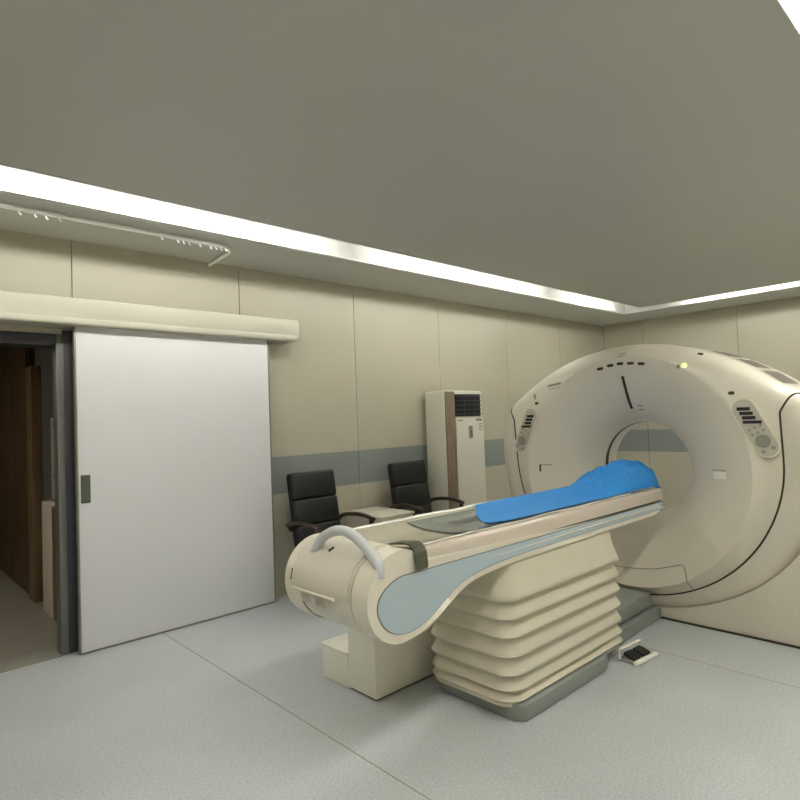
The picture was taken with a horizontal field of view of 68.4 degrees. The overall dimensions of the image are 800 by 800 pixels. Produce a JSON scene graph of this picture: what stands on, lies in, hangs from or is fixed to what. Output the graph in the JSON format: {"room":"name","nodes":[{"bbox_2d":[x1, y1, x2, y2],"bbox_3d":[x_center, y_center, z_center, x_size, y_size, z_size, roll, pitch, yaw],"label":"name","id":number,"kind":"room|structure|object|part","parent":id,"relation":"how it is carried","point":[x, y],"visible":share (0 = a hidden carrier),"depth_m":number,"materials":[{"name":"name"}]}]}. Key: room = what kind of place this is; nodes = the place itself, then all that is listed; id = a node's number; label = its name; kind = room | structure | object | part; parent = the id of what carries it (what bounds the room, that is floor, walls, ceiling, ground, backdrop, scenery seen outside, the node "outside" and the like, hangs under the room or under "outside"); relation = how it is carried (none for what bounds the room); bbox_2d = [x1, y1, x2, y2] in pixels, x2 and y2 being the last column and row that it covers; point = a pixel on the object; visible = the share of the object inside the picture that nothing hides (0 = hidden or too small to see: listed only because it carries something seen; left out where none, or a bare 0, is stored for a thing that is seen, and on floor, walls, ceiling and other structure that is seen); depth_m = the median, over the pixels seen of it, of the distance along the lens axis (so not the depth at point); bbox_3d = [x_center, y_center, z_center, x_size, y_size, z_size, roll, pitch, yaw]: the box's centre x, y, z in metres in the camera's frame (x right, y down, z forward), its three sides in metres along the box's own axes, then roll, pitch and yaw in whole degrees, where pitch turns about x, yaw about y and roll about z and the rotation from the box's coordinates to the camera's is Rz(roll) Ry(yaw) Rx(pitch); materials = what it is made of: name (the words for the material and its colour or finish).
{"room":"radiology room","nodes":[
{"label":"radiology room","id":0,"kind":"room"},
{"bbox_2d":[0,347,54,500],"bbox_3d":[-3.681,0.555,5.862,0.100,2.550,4.360,0,-3,-43],"label":"wall","id":1,"kind":"structure","parent":0,"point":[42,358],"depth_m":5.17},
{"bbox_2d":[26,366,42,602],"bbox_3d":[-3.308,0.749,5.332,0.073,2.100,0.215,0,-3,-43],"label":"board","id":2,"kind":"object","parent":1,"relation":"attached to","point":[33,399],"visible":0.91,"depth_m":5.26,"materials":[{"name":"brown wood"}]},
{"bbox_2d":[50,418,54,499],"bbox_3d":[-2.754,0.479,4.774,0.018,0.680,0.540,0,-3,-43],"label":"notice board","id":3,"kind":"object","parent":1,"relation":"attached to","point":[51,419],"visible":0.19,"depth_m":4.93,"materials":[{"name":"grey"}]},
{"bbox_2d":[51,506,56,621],"bbox_3d":[-2.626,1.300,4.606,0.068,0.900,0.440,0,-3,-43],"label":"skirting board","id":4,"kind":"object","parent":1,"relation":"attached to","point":[53,507],"visible":0.2,"depth_m":4.70,"materials":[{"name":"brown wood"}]},
{"bbox_2d":[0,646,61,672],"bbox_3d":[-2.865,1.722,3.542,1.425,0.010,0.250,0,-3,-43],"label":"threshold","id":5,"kind":"structure","parent":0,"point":[45,654],"depth_m":3.90,"materials":[{"name":"beige stone"}]},
{"bbox_2d":[0,229,603,596],"bbox_3d":[-0.434,0.212,5.854,9.930,2.990,0.100,0,-3,-43],"label":"wall","id":6,"kind":"structure","parent":0,"point":[347,396],"depth_m":5.71,"materials":[{"name":"beige paint"}]},
{"bbox_2d":[0,330,77,655],"bbox_3d":[-2.876,0.626,3.593,1.590,2.200,0.210,0,-3,-43],"label":"trim","id":7,"kind":"structure","parent":6,"relation":"attached to","point":[61,344],"depth_m":4.01,"materials":[{"name":"grey metal"}]},
{"bbox_2d":[0,290,298,343],"bbox_3d":[-2.469,-0.591,3.822,4.152,0.185,0.188,0,-3,-43],"label":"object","id":8,"kind":"structure","parent":6,"relation":"attached to","point":[16,308],"depth_m":4.22,"materials":[{"name":"metal"}]},
{"bbox_2d":[72,326,275,654],"bbox_3d":[-1.645,0.600,4.497,1.499,2.211,0.047,0,-3,-43],"label":"door","id":9,"kind":"structure","parent":6,"relation":"in","point":[174,507],"depth_m":4.39,"materials":[{"name":"white metal"}]},
{"bbox_3d":[-2.139,0.607,4.009,0.060,0.190,0.005,0,-3,-43],"label":"pull handle","id":10,"kind":"part","parent":9,"relation":"part of","materials":[{"name":"grey metal"}]},
{"bbox_2d":[0,0,799,325],"bbox_3d":[1.300,-1.336,3.975,9.930,0.150,5.160,0,-3,-43],"label":"ceiling","id":11,"kind":"structure","parent":0,"point":[639,153],"depth_m":2.77,"materials":[{"name":"grey paint"}]},
{"bbox_2d":[0,203,230,266],"bbox_3d":[-2.519,-1.098,3.550,3.154,0.050,0.550,0,-3,-43],"label":"rail","id":12,"kind":"object","parent":11,"relation":"attached to","point":[2,205],"visible":1,"depth_m":3.83,"materials":[{"name":"white metal"}]},
{"bbox_2d":[0,165,799,313],"bbox_3d":[1.260,-1.334,3.982,8.388,0.150,3.593,0,-3,-43],"label":"ceiling light","id":13,"kind":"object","parent":11,"relation":"attached to","point":[11,179],"depth_m":4.35,"materials":[{"name":"glowing white light diffuser plastic"}]},
{"bbox_2d":[0,189,799,314],"bbox_3d":[1.263,-1.256,3.979,8.494,0.006,3.699,0,-3,-43],"label":"trim","id":14,"kind":"structure","parent":11,"relation":"attached to","point":[2,191],"depth_m":4.43,"materials":[{"name":"white paint"}]},
{"bbox_2d":[0,0,799,307],"bbox_3d":[1.273,-1.333,3.967,7.792,0.154,2.927,0,-3,-43],"label":"trim","id":15,"kind":"structure","parent":11,"relation":"attached to","point":[791,8],"depth_m":3.20,"materials":[{"name":"white paint"}]},
{"bbox_2d":[0,569,799,799],"bbox_3d":[-0.363,1.736,5.202,10.930,0.100,9.720,0,-3,-43],"label":"floor","id":16,"kind":"structure","parent":0,"point":[148,718],"depth_m":2.88,"materials":[{"name":"plastic"}]},
{"bbox_2d":[0,347,33,593],"bbox_3d":[-4.170,0.661,6.263,0.068,2.400,2.300,0,-3,-43],"label":"wooden door","id":17,"kind":"structure","parent":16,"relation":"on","point":[14,361],"depth_m":5.85,"materials":[{"name":"brown wood"}]},
{"bbox_3d":[-4.177,0.650,6.236,0.020,2.300,0.730,0,-3,-43],"label":"cupboard door","id":18,"kind":"part","parent":17,"relation":"part of","materials":[{"name":"brown wood"}]},
{"bbox_3d":[-3.671,0.614,5.690,0.020,2.300,0.720,0,-3,-43],"label":"cupboard door","id":19,"kind":"part","parent":17,"relation":"part of","materials":[{"name":"brown wood"}]},
{"bbox_2d":[42,500,54,617],"bbox_3d":[-2.895,1.310,4.895,0.068,0.920,0.330,0,-3,-43],"label":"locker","id":20,"kind":"object","parent":16,"relation":"on","point":[46,505],"visible":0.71,"depth_m":4.86,"materials":[{"name":"beige metal"}]},
{"bbox_2d":[286,469,375,547],"bbox_3d":[-0.578,1.150,4.969,0.624,1.078,0.646,0,-3,-45],"label":"armchair","id":21,"kind":"object","parent":16,"relation":"on","point":[313,502],"visible":0.54,"depth_m":5.07,"materials":[{"name":"black leather"}]},
{"bbox_3d":[-0.784,1.018,4.772,0.054,0.066,0.440,0,-3,-45],"label":"armrest","id":22,"kind":"part","parent":21,"relation":"part of","materials":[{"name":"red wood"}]},
{"bbox_3d":[-0.744,0.953,5.136,0.470,0.661,0.195,0,-3,-45],"label":"backrest","id":23,"kind":"part","parent":21,"relation":"part of","materials":[{"name":"black leather"}]},
{"bbox_3d":[-0.380,1.016,5.174,0.054,0.066,0.440,0,-3,-45],"label":"armrest","id":24,"kind":"part","parent":21,"relation":"part of","materials":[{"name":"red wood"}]},
{"bbox_2d":[320,633,350,687],"bbox_3d":[-0.187,1.526,3.578,0.536,0.200,0.254,0,-3,-43],"label":"storage box","id":25,"kind":"object","parent":16,"relation":"on","point":[335,649],"visible":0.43,"depth_m":3.41,"materials":[{"name":"beige plastic"}]},
{"bbox_3d":[-0.191,1.433,3.581,0.536,0.014,0.254,0,-3,-43],"label":"lid","id":26,"kind":"part","parent":25,"relation":"part of","materials":[{"name":"beige plastic"}]},
{"bbox_2d":[346,506,414,527],"bbox_3d":[-0.178,1.358,5.440,0.400,0.655,0.550,0,-3,-43],"label":"side table","id":27,"kind":"object","parent":16,"relation":"on","point":[382,514],"visible":0.24,"depth_m":5.38,"materials":[{"name":"beige"}]},
{"bbox_2d":[348,620,436,700],"bbox_3d":[0.002,1.353,3.425,0.590,0.520,0.235,0,-3,-43],"label":"table base","id":28,"kind":"object","parent":16,"relation":"on","point":[378,669],"visible":0.43,"depth_m":3.24,"materials":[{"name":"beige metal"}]},
{"bbox_2d":[387,460,464,515],"bbox_3d":[0.269,1.144,5.742,0.624,1.078,0.646,0,-3,-44],"label":"armchair","id":29,"kind":"object","parent":16,"relation":"on","point":[409,488],"visible":0.52,"depth_m":5.85,"materials":[{"name":"black leather"}]},
{"bbox_3d":[0.059,1.012,5.548,0.054,0.066,0.440,0,-3,-44],"label":"armrest","id":30,"kind":"part","parent":29,"relation":"part of","materials":[{"name":"black plastic"}]},
{"bbox_3d":[0.105,0.947,5.911,0.470,0.661,0.195,0,-3,-44],"label":"backrest","id":31,"kind":"part","parent":29,"relation":"part of","materials":[{"name":"black leather"}]},
{"bbox_3d":[0.470,1.010,5.943,0.054,0.066,0.440,0,-3,-44],"label":"armrest","id":32,"kind":"part","parent":29,"relation":"part of","materials":[{"name":"black plastic"}]},
{"bbox_2d":[425,390,486,511],"bbox_3d":[0.630,0.795,6.450,0.615,1.785,0.316,0,-3,-43],"label":"air conditioner","id":33,"kind":"object","parent":16,"relation":"on","point":[454,419],"visible":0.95,"depth_m":6.29,"materials":[{"name":"white plastic"}]},
{"bbox_2d":[454,394,481,416],"bbox_3d":[0.745,0.057,6.417,0.415,0.240,0.026,0,-3,-43],"label":"vent grille","id":34,"kind":"object","parent":33,"relation":"attached to","point":[465,405],"depth_m":6.41,"materials":[{"name":"black plastic"}]},
{"bbox_3d":[0.782,0.906,6.397,0.455,1.430,0.021,0,-3,-43],"label":"panel","id":35,"kind":"part","parent":33,"relation":"part of","materials":[{"name":"white plastic"}]},
{"bbox_3d":[0.772,0.346,6.407,0.060,0.130,0.008,0,-3,-43],"label":"display panel","id":36,"kind":"part","parent":33,"relation":"part of","materials":[{"name":"grey plastic"}]},
{"bbox_2d":[285,488,663,721],"bbox_3d":[0.709,1.059,3.422,2.794,1.054,0.640,0,-3,-43],"label":"table","id":37,"kind":"object","parent":16,"relation":"on","point":[528,611],"visible":0.89,"depth_m":2.98,"materials":[{"name":"beige plastic"}]},
{"bbox_3d":[0.486,0.825,3.589,2.672,0.374,0.115,0,-3,-43],"label":"frame","id":38,"kind":"part","parent":37,"relation":"part of","materials":[{"name":"beige plastic"}]},
{"bbox_2d":[302,593,325,607],"bbox_3d":[-0.376,0.870,2.561,0.011,0.034,0.174,0,-3,-43],"label":"vent grille","id":39,"kind":"object","parent":37,"relation":"attached to","point":[318,601],"depth_m":2.56,"materials":[{"name":"beige plastic"}]},
{"bbox_3d":[-0.236,0.629,2.515,0.045,0.183,0.490,0,-3,-43],"label":"grab handle","id":40,"kind":"part","parent":37,"relation":"part of","materials":[{"name":"white plastic"}]},
{"bbox_3d":[0.358,0.653,3.146,1.200,0.041,0.511,0,-3,-43],"label":"mattress","id":41,"kind":"part","parent":37,"relation":"part of","materials":[{"name":"beige plastic"}]},
{"bbox_3d":[0.817,0.801,3.232,2.672,0.374,0.100,0,-3,-43],"label":"frame","id":42,"kind":"part","parent":37,"relation":"part of","materials":[{"name":"beige plastic"}]},
{"bbox_2d":[475,460,661,522],"bbox_3d":[1.086,0.552,3.833,1.896,0.229,0.488,0,-3,-43],"label":"sheet","id":43,"kind":"object","parent":37,"relation":"on","point":[617,477],"visible":1,"depth_m":3.93,"materials":[{"name":"blue fabric"}]},
{"bbox_2d":[163,633,797,799],"bbox_3d":[1.404,1.575,3.875,4.010,0.001,5.160,0,-3,-43],"label":"trim","id":44,"kind":"structure","parent":16,"relation":"on","point":[163,633],"depth_m":3.12,"materials":[{"name":"grey"}]},
{"bbox_2d":[618,639,657,665],"bbox_3d":[1.440,1.525,3.557,0.238,0.079,0.126,-1,-2,-37],"label":"foot pedal","id":45,"kind":"object","parent":16,"relation":"on","point":[636,656],"visible":1,"depth_m":3.54,"materials":[{"name":"white plastic"}]},
{"bbox_2d":[504,344,799,648],"bbox_3d":[1.990,0.576,4.596,0.814,2.000,2.570,0,-3,-43],"label":"gantry","id":46,"kind":"object","parent":16,"relation":"on","point":[725,558],"visible":0.78,"depth_m":4.05,"materials":[{"name":"beige plastic"}]},
{"bbox_2d":[710,350,742,357],"bbox_3d":[2.351,-0.328,4.225,0.320,0.051,0.120,0,-3,-43],"label":"vent grille","id":47,"kind":"object","parent":46,"relation":"attached to","point":[723,353],"depth_m":4.18,"materials":[{"name":"grey plastic"}]},
{"bbox_2d":[738,359,768,367],"bbox_3d":[2.459,-0.254,4.095,0.340,0.070,0.120,0,-3,-43],"label":"vent grille","id":48,"kind":"object","parent":46,"relation":"attached to","point":[752,363],"depth_m":4.06,"materials":[{"name":"grey plastic"}]},
{"bbox_2d":[762,370,798,383],"bbox_3d":[2.565,-0.155,3.967,0.360,0.091,0.120,0,-3,-43],"label":"vent grille","id":49,"kind":"object","parent":46,"relation":"attached to","point":[778,376],"depth_m":3.95,"materials":[{"name":"grey plastic"}]},
{"bbox_2d":[603,296,799,507],"bbox_3d":[5.027,0.057,7.342,0.100,2.990,5.160,0,-3,-43],"label":"wall","id":50,"kind":"structure","parent":0,"point":[767,333],"depth_m":8.25,"materials":[{"name":"beige paint"}]}
]}

